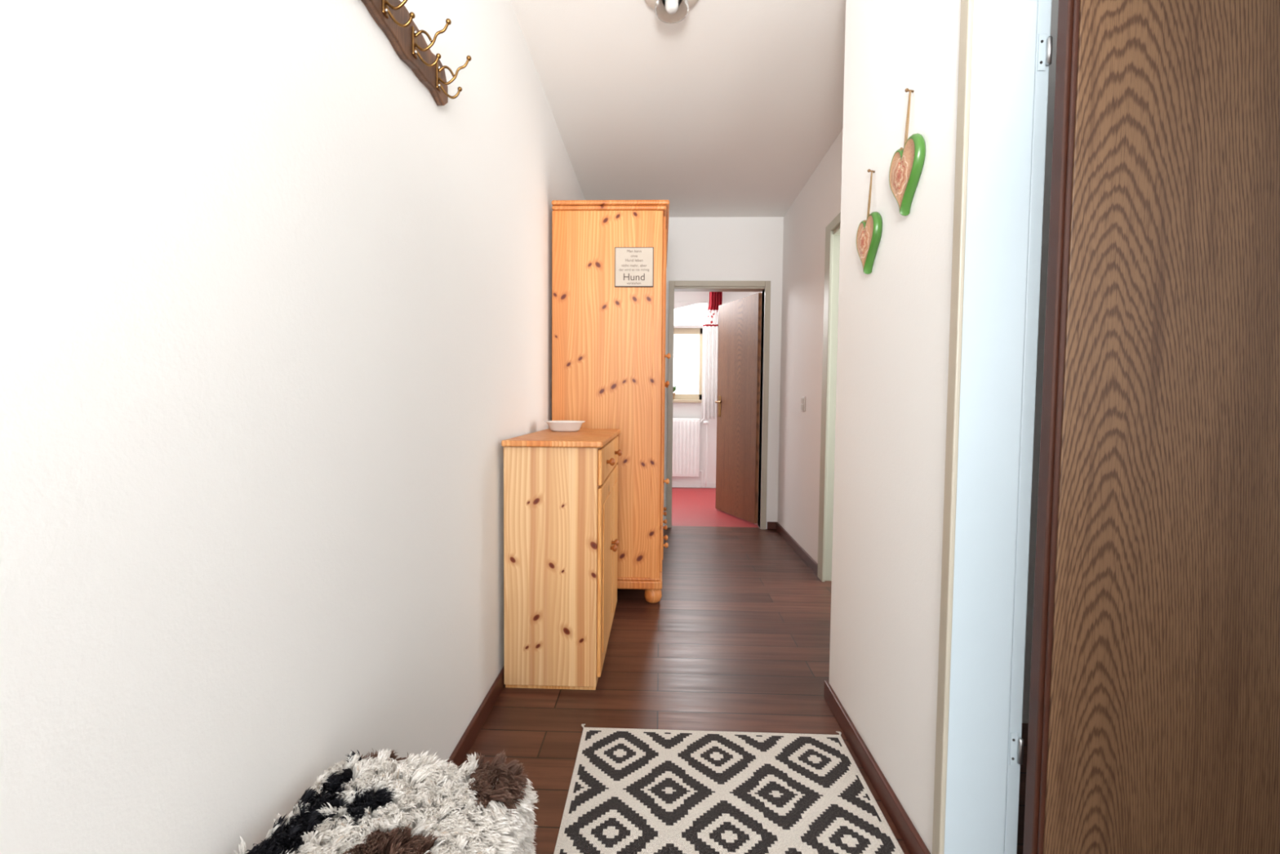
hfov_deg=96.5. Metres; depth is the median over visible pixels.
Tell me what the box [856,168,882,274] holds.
heart
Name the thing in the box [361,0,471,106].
coat rack
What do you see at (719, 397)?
plate
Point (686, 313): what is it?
box
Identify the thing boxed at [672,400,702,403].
sill
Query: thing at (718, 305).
band
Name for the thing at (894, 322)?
wall
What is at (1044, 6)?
door frame
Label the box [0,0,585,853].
wall
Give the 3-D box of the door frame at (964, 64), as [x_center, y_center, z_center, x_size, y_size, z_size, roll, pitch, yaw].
[0.626,-0.002,0.734,0.011,2.050,0.912,1,3,2]
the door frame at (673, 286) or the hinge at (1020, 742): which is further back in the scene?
the door frame at (673, 286)
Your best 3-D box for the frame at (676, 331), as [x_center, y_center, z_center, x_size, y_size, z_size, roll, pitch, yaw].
[0.147,-0.763,6.931,1.280,0.860,0.060,1,3,2]
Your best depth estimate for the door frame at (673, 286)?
4.65 m
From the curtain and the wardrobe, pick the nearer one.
the wardrobe
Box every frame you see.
[666,280,770,528]
[673,328,702,399]
[817,212,840,582]
[932,0,973,853]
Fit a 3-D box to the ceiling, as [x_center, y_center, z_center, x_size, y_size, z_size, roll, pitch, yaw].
[0.584,-1.602,1.857,4.200,0.080,10.300,1,3,2]
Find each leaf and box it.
[715,293,761,523]
[1043,0,1279,853]
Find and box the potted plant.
[673,385,676,399]
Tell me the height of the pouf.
0.276 m
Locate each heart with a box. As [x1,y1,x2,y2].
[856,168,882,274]
[888,88,925,216]
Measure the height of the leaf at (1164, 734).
1.980 m
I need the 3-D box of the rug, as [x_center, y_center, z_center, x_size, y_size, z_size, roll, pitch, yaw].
[0.198,0.998,1.114,0.826,0.008,1.445,1,3,2]
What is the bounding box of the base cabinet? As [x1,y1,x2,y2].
[501,428,622,689]
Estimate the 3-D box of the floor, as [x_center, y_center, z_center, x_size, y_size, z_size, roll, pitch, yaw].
[0.561,0.990,1.979,4.200,0.050,10.300,1,3,2]
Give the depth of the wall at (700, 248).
4.62 m
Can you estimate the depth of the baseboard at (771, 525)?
4.69 m
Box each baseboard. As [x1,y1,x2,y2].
[447,665,505,768]
[671,482,715,488]
[767,521,777,528]
[776,522,930,853]
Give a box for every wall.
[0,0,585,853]
[662,217,783,528]
[671,291,761,483]
[777,129,842,564]
[829,0,1058,853]
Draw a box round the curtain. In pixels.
[701,291,722,418]
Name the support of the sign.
attached to the wardrobe
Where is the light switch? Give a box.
[800,396,804,411]
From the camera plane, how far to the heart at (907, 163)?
1.37 m
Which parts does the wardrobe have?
crown, rail, frame, door, door, knob, knob, knob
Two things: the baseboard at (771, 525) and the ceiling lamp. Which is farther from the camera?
the baseboard at (771, 525)
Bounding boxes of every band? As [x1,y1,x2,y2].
[715,305,719,508]
[1022,0,1080,853]
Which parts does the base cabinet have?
door, drawer, knob, door, knob, drawer, knob, knob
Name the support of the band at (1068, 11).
attached to the leaf at (1164, 734)
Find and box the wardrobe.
[551,200,671,603]
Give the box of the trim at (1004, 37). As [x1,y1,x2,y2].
[944,0,1037,853]
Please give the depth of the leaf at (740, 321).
5.08 m
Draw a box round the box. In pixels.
[674,302,708,326]
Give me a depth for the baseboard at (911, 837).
1.59 m
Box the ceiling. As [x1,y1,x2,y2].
[510,0,845,217]
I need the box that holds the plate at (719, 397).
[718,395,720,417]
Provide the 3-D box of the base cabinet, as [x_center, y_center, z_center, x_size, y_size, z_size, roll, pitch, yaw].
[-0.284,0.482,2.447,0.382,0.907,0.864,1,3,2]
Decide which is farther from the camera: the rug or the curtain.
the curtain
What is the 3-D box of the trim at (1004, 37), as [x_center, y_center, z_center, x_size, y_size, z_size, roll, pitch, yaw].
[0.705,0.009,0.746,0.158,2.029,0.859,1,3,2]
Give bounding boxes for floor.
[459,487,1028,853]
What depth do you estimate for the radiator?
6.80 m
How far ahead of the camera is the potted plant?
6.83 m
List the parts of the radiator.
panel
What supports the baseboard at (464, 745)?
attached to the wall at (275, 311)
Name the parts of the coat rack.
hook plate, hook plate, hook plate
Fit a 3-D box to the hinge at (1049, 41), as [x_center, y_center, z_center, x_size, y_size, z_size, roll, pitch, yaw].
[0.798,-0.734,1.115,0.010,0.052,0.010,1,3,2]
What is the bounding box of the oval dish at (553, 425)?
[544,420,585,431]
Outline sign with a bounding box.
[614,247,653,287]
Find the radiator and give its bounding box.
[671,417,708,487]
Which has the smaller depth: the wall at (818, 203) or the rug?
the rug
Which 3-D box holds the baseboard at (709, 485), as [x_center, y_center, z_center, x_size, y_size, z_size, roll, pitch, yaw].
[0.442,0.701,6.922,3.360,0.060,0.014,1,3,2]
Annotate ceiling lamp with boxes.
[644,0,697,23]
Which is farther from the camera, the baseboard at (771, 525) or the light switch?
the baseboard at (771, 525)
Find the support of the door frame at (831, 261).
attached to the wall at (818, 203)
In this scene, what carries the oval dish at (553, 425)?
on the base cabinet
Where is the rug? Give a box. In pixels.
[553,724,904,853]
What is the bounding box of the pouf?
[234,747,538,853]
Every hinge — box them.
[1017,737,1023,764]
[1045,35,1053,66]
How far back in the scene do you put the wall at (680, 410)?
6.88 m

